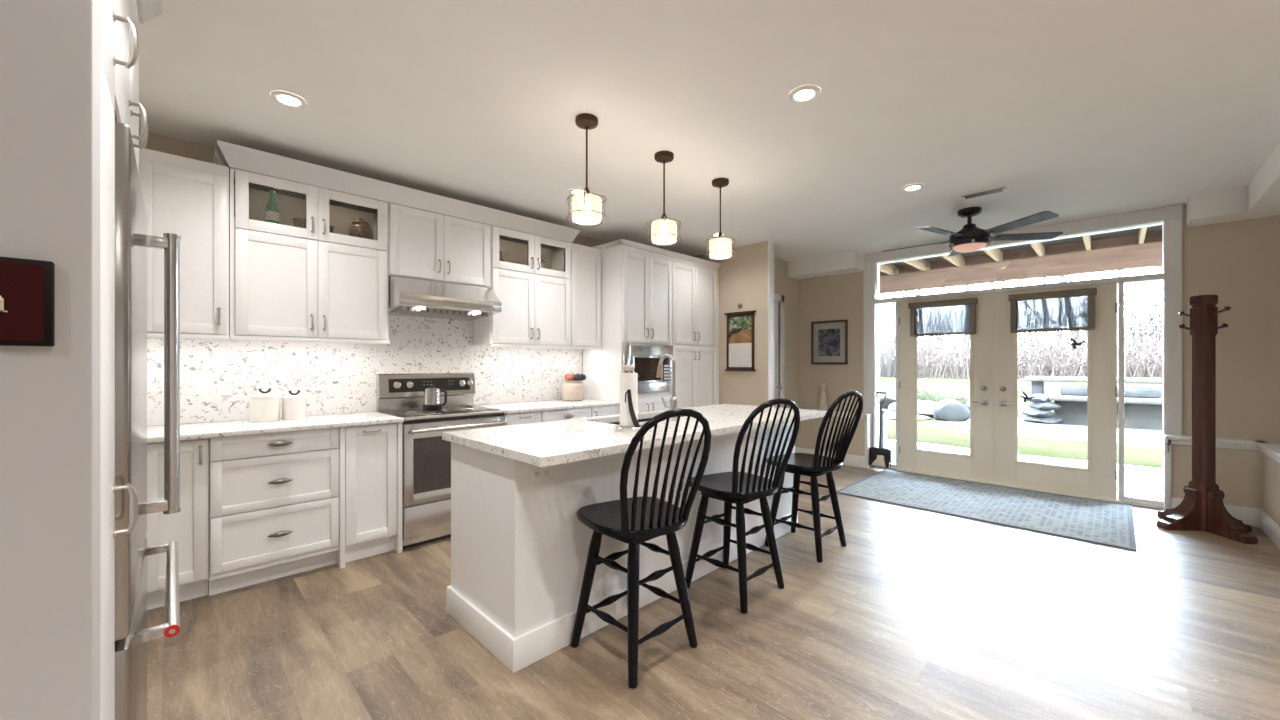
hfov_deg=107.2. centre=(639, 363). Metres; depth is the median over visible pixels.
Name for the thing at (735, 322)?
picture
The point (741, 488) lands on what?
bar stool
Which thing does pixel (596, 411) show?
base cabinet
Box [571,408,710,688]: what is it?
bar stool
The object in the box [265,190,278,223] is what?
bottle
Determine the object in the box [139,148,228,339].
upper cabinet
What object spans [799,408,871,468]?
trim
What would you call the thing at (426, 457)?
range
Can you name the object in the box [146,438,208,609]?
base cabinet
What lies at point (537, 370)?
wall outlet
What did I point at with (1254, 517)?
baseboard
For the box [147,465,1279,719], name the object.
floor
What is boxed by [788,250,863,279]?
soffit
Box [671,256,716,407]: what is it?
pantry cabinet
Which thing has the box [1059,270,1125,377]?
bare tree
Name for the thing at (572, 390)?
pot
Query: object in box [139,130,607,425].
wall
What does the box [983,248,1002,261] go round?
joist
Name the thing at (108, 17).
panel
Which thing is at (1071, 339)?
decal
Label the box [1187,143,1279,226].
soffit
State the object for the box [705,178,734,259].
pendant light
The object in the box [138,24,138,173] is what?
trim
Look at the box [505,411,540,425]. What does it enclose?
base cabinet
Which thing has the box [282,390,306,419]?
canister
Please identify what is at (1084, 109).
ceiling
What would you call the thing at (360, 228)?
ginger jar
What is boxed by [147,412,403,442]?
countertop
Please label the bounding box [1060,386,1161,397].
stone slab
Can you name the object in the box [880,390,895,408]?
boulder
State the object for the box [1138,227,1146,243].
joist
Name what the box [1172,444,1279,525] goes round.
wall
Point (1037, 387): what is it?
stone slab
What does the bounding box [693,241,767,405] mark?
wall partition
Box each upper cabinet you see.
[115,0,147,167]
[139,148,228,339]
[229,168,389,343]
[389,203,489,286]
[473,225,570,348]
[570,243,602,349]
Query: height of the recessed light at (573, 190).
0.012 m
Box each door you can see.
[774,301,781,406]
[899,293,992,480]
[995,283,1116,498]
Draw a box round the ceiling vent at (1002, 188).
[959,185,1008,200]
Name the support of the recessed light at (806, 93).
in the ceiling
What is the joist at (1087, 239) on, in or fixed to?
on the beam
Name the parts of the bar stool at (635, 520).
leg, seat, leg, leg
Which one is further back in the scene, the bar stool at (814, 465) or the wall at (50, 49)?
the bar stool at (814, 465)
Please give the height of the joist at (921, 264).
0.188 m
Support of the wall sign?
attached to the wall at (50, 49)
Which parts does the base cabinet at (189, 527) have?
handle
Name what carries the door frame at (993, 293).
attached to the wall door header
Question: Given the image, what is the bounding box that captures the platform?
[892,225,1161,266]
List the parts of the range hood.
control panel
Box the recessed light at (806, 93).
[788,85,820,102]
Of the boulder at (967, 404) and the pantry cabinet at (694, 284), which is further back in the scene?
the boulder at (967, 404)
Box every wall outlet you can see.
[530,465,552,483]
[534,367,540,378]
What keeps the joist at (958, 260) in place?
on the beam
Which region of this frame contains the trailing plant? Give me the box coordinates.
[541,255,545,267]
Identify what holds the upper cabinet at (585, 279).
attached to the wall at (156, 142)
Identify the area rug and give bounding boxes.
[836,469,1136,550]
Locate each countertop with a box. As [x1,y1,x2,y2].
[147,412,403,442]
[442,404,826,466]
[473,398,619,413]
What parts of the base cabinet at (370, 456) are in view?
panel, door, handle, panel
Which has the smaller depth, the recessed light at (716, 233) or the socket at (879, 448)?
the recessed light at (716, 233)
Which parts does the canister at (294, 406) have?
lid handle, lid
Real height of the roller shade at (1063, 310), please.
0.392 m
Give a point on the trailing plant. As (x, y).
(542, 264)
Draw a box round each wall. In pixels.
[0,0,99,719]
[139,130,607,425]
[774,257,798,407]
[795,417,864,455]
[799,271,872,466]
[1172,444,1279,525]
[1182,204,1279,441]
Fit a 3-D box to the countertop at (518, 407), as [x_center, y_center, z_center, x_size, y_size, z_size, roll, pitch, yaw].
[-0.834,0.381,4.402,1.235,0.026,0.643,0,0,-45]
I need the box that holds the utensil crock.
[562,373,585,400]
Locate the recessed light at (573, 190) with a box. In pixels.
[568,188,583,194]
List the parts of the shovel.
blade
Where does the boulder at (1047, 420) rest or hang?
on the gravel bed
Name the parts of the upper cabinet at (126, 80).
door, door, handle, handle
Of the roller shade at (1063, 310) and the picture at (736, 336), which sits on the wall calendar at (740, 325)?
the picture at (736, 336)
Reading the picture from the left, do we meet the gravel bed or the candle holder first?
the candle holder
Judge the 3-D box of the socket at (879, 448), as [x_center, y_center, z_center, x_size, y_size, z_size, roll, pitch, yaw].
[2.921,0.912,5.743,0.050,0.262,0.032,0,0,-45]
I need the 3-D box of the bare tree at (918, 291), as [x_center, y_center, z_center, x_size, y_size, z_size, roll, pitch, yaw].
[13.125,-4.471,21.940,5.264,10.278,4.154,0,0,4]
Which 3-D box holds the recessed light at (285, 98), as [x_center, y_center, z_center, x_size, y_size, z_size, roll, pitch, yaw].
[-1.826,-1.372,2.455,0.156,0.012,0.156,0,0,-45]
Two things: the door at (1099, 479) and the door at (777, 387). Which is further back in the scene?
the door at (777, 387)
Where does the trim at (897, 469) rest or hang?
on the floor
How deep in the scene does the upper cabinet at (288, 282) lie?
3.08 m
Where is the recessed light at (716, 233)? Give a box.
[711,232,725,236]
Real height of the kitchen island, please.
0.892 m
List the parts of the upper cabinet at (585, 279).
light rail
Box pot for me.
[562,380,583,400]
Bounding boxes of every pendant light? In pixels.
[567,113,606,226]
[647,151,680,245]
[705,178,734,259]
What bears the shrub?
on the lawn at (886, 383)
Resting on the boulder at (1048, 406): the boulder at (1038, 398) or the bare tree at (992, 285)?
the boulder at (1038, 398)
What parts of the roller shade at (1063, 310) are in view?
sheer panel, rail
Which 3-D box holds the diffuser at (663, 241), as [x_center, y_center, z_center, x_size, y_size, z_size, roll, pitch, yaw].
[0.159,-0.809,3.110,0.166,0.018,0.166,0,0,-45]
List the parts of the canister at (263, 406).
lid handle, lid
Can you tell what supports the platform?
on the joist
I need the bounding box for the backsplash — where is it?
[147,315,581,425]
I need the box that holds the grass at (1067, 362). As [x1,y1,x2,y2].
[880,329,1161,379]
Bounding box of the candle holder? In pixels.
[817,384,827,410]
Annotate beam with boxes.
[880,241,1161,293]
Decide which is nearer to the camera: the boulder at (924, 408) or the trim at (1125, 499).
the trim at (1125, 499)
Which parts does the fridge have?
freezer drawer, door, bar handle, bar handle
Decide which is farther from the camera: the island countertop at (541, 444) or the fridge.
the island countertop at (541, 444)
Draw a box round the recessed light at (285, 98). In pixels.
[270,90,306,107]
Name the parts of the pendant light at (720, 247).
rod, lamp shade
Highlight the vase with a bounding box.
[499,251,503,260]
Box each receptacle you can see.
[534,470,539,477]
[544,468,549,475]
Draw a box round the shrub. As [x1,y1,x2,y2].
[917,387,969,403]
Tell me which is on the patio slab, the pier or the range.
the pier
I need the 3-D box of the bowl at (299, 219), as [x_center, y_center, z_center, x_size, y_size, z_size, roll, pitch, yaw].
[-2.238,-0.916,3.117,0.090,0.070,0.090,0,0,-45]
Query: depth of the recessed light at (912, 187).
3.67 m
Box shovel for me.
[869,392,890,467]
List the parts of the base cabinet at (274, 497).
drawer, drawer, drawer, handle, handle, handle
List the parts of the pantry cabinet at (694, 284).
door, door, door, door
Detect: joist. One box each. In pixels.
[880,263,897,274]
[903,259,929,270]
[941,254,964,266]
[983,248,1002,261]
[1030,242,1044,255]
[1082,235,1090,250]
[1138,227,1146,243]
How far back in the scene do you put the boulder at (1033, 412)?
9.98 m
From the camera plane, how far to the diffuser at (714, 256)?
3.52 m
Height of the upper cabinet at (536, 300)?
1.030 m
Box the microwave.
[622,343,672,392]
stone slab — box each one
[1024,376,1161,383]
[1031,381,1043,393]
[1049,394,1161,404]
[1054,401,1161,429]
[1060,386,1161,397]
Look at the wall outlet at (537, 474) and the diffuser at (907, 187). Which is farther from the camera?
the diffuser at (907, 187)
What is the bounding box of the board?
[880,231,1161,275]
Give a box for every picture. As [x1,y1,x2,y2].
[729,316,751,329]
[729,329,751,343]
[811,320,847,363]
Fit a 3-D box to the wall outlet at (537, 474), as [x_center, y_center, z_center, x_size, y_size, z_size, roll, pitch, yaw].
[-0.430,0.477,2.064,0.116,0.074,0.009,0,0,-45]
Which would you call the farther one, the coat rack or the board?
the board
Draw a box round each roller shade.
[908,298,977,336]
[1008,288,1096,332]
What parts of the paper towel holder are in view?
post, tension arm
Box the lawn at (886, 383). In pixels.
[880,366,1161,416]
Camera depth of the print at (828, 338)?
6.26 m
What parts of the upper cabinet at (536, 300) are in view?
door, door, light rail, door, door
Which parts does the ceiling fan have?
blade, blade, blade, light glass, blade, blade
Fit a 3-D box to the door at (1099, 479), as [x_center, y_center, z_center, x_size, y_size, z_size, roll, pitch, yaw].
[4.082,0.249,4.685,0.107,2.001,0.920,0,0,-45]
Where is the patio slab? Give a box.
[888,440,1161,498]
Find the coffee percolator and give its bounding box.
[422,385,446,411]
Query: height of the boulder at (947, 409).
0.585 m
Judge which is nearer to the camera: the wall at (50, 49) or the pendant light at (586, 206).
the wall at (50, 49)
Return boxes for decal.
[1020,391,1034,401]
[1068,338,1085,348]
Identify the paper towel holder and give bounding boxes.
[614,365,641,431]
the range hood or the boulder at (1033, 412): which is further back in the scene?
the boulder at (1033, 412)
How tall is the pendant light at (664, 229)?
0.578 m
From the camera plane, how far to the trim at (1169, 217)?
4.37 m
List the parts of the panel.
door, door, handle, handle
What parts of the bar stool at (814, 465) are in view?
leg, leg, seat, leg, leg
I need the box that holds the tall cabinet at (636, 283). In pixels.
[583,244,671,411]
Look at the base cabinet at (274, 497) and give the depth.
2.73 m
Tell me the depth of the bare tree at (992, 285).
18.04 m
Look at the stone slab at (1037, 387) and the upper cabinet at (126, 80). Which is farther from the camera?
the stone slab at (1037, 387)
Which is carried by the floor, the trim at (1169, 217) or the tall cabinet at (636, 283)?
the tall cabinet at (636, 283)
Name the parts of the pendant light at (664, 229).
lamp shade, rod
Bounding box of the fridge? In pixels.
[114,110,180,719]
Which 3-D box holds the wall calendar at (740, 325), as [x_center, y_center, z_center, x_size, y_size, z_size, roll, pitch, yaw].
[1.171,-0.264,5.532,0.035,0.692,0.420,0,0,-45]
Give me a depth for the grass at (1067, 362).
17.73 m
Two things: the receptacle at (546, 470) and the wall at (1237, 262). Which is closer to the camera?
the receptacle at (546, 470)
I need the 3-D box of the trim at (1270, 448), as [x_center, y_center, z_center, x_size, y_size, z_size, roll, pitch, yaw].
[3.936,0.948,2.989,2.600,0.668,0.715,0,0,-45]
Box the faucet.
[657,354,677,419]
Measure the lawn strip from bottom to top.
0.060 m
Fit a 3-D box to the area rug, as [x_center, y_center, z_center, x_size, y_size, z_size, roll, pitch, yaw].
[3.185,1.276,4.473,1.450,0.011,2.068,0,0,-45]
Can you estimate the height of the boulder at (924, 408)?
0.493 m
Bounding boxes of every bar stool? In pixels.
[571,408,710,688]
[685,398,799,613]
[764,391,862,562]
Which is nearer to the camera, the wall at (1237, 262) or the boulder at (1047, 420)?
the wall at (1237, 262)
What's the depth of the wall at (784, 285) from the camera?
6.39 m
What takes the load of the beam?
on the post
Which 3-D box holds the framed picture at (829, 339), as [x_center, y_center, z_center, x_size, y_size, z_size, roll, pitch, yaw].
[2.507,-0.283,6.264,0.024,0.580,0.482,0,0,-45]
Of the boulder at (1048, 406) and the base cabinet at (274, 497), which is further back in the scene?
the boulder at (1048, 406)
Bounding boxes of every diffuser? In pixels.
[277,95,299,105]
[572,216,600,224]
[652,238,676,244]
[709,254,730,258]
[795,90,813,100]
[906,186,919,189]
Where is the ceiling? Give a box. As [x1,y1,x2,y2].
[139,0,1279,261]
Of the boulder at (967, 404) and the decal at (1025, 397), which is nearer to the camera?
the decal at (1025, 397)
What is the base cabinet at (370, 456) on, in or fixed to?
on the floor
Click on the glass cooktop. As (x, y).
(409, 411)
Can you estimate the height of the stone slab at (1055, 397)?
0.100 m
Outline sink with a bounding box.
[609,418,650,424]
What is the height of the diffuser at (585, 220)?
0.018 m
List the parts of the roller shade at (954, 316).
sheer panel, rail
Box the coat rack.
[1156,295,1257,543]
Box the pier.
[881,409,888,448]
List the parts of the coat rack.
post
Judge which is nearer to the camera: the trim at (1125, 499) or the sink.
the sink
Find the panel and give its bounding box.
[100,0,137,719]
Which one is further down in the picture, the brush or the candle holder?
the candle holder
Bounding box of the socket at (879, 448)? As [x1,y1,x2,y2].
[878,430,880,449]
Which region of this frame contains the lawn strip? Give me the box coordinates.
[888,418,1161,468]
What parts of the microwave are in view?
oven door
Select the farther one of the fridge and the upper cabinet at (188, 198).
the upper cabinet at (188, 198)
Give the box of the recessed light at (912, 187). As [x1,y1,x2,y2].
[902,183,924,191]
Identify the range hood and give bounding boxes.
[389,275,501,320]
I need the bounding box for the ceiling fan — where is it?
[881,207,1062,256]
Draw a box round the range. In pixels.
[376,373,505,548]
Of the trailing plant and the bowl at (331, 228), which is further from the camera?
the trailing plant
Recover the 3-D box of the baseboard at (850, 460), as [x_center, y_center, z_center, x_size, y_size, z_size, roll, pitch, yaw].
[2.338,1.210,6.041,0.300,0.145,0.934,0,0,-45]
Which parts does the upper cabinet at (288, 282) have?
door, door, light rail, handle, handle, handle, handle, door, door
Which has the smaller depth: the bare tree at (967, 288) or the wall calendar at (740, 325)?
the wall calendar at (740, 325)
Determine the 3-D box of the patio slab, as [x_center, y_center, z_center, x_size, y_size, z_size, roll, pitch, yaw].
[4.317,1.357,6.379,2.390,0.090,15.000,0,0,-45]
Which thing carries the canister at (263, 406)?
on the countertop at (188, 431)
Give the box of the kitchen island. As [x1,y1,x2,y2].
[447,422,797,672]
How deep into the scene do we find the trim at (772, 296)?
5.34 m
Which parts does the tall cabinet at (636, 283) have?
door, door, door, door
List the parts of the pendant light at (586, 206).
rod, lamp shade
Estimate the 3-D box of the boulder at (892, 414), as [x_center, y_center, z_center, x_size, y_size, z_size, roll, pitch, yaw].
[6.322,1.286,11.582,1.089,0.233,1.500,0,0,-45]
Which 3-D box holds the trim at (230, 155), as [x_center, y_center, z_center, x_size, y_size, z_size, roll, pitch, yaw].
[-1.632,-1.230,3.762,2.610,0.120,0.355,0,0,-45]
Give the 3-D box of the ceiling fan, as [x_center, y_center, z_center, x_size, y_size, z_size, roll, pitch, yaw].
[2.909,-1.192,4.257,1.399,0.371,1.350,0,0,-45]
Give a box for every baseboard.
[795,447,864,467]
[1172,497,1279,549]
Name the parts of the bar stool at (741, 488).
leg, leg, seat, leg, leg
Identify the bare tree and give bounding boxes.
[880,290,925,373]
[885,291,907,376]
[943,285,969,374]
[985,281,1005,288]
[1013,275,1095,370]
[1055,276,1080,376]
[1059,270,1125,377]
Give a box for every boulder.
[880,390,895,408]
[888,401,936,417]
[888,411,931,419]
[932,399,969,420]
[964,399,969,409]
[1022,408,1056,416]
[1023,416,1061,423]
[1026,394,1051,402]
[1029,402,1061,410]
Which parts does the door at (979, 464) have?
lever handle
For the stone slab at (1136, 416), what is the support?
on the gravel bed
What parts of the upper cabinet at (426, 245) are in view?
door, door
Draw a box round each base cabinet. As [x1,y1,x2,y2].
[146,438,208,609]
[208,427,338,595]
[336,422,401,568]
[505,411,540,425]
[540,407,590,421]
[591,405,619,416]
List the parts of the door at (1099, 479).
lever handle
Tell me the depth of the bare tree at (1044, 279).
18.35 m
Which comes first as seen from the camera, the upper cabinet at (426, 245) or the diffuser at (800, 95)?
the diffuser at (800, 95)
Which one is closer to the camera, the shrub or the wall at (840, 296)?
the wall at (840, 296)
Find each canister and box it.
[249,388,280,421]
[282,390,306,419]
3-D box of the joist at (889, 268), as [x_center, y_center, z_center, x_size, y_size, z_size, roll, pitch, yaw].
[3.609,-1.654,7.479,2.850,0.188,0.040,0,0,-45]
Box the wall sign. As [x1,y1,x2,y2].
[0,257,54,345]
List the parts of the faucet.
lever, spout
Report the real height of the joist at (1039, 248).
0.188 m
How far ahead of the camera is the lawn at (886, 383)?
15.52 m
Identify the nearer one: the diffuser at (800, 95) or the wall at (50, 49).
the wall at (50, 49)
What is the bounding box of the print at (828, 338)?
[818,328,839,355]
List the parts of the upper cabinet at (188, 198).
light rail, handle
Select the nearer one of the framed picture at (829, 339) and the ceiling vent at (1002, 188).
the ceiling vent at (1002, 188)
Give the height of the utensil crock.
0.273 m
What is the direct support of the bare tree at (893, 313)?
on the lawn at (886, 383)
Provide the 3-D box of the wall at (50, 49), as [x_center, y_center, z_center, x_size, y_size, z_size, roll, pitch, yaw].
[-1.888,-0.048,-0.285,2.915,2.660,0.100,0,0,-45]
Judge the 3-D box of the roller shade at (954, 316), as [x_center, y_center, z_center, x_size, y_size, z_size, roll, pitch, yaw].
[3.398,-0.517,5.320,0.065,0.392,0.661,0,0,-45]
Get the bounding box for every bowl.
[293,218,305,227]
[329,225,333,232]
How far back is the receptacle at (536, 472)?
2.04 m
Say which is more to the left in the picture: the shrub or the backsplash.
the backsplash
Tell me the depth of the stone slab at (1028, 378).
9.85 m
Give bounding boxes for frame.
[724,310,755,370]
[993,293,994,481]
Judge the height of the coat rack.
1.812 m
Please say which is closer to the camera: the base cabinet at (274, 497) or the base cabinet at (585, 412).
the base cabinet at (274, 497)
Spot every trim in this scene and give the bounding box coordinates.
[136,0,161,23]
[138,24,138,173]
[213,140,579,242]
[592,239,720,267]
[717,268,718,403]
[768,241,783,407]
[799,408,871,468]
[863,204,1181,499]
[875,273,1163,508]
[896,468,1119,502]
[1163,434,1279,510]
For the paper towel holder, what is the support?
on the island countertop at (541, 444)
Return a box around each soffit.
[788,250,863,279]
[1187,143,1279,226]
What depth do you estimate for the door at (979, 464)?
5.20 m
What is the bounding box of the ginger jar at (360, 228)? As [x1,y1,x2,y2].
[348,218,373,238]
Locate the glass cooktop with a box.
[381,406,499,416]
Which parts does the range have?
knob, knob, storage drawer, control panel, cooktop frame, oven door, oven handle, knob, knob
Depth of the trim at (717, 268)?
5.75 m
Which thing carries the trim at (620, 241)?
attached to the wall at (156, 142)
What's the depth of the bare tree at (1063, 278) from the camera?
19.12 m
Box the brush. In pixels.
[880,268,1161,377]
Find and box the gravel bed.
[954,417,1161,447]
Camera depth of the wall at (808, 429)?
6.17 m
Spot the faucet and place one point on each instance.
(673, 400)
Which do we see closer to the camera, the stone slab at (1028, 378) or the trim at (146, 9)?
the trim at (146, 9)

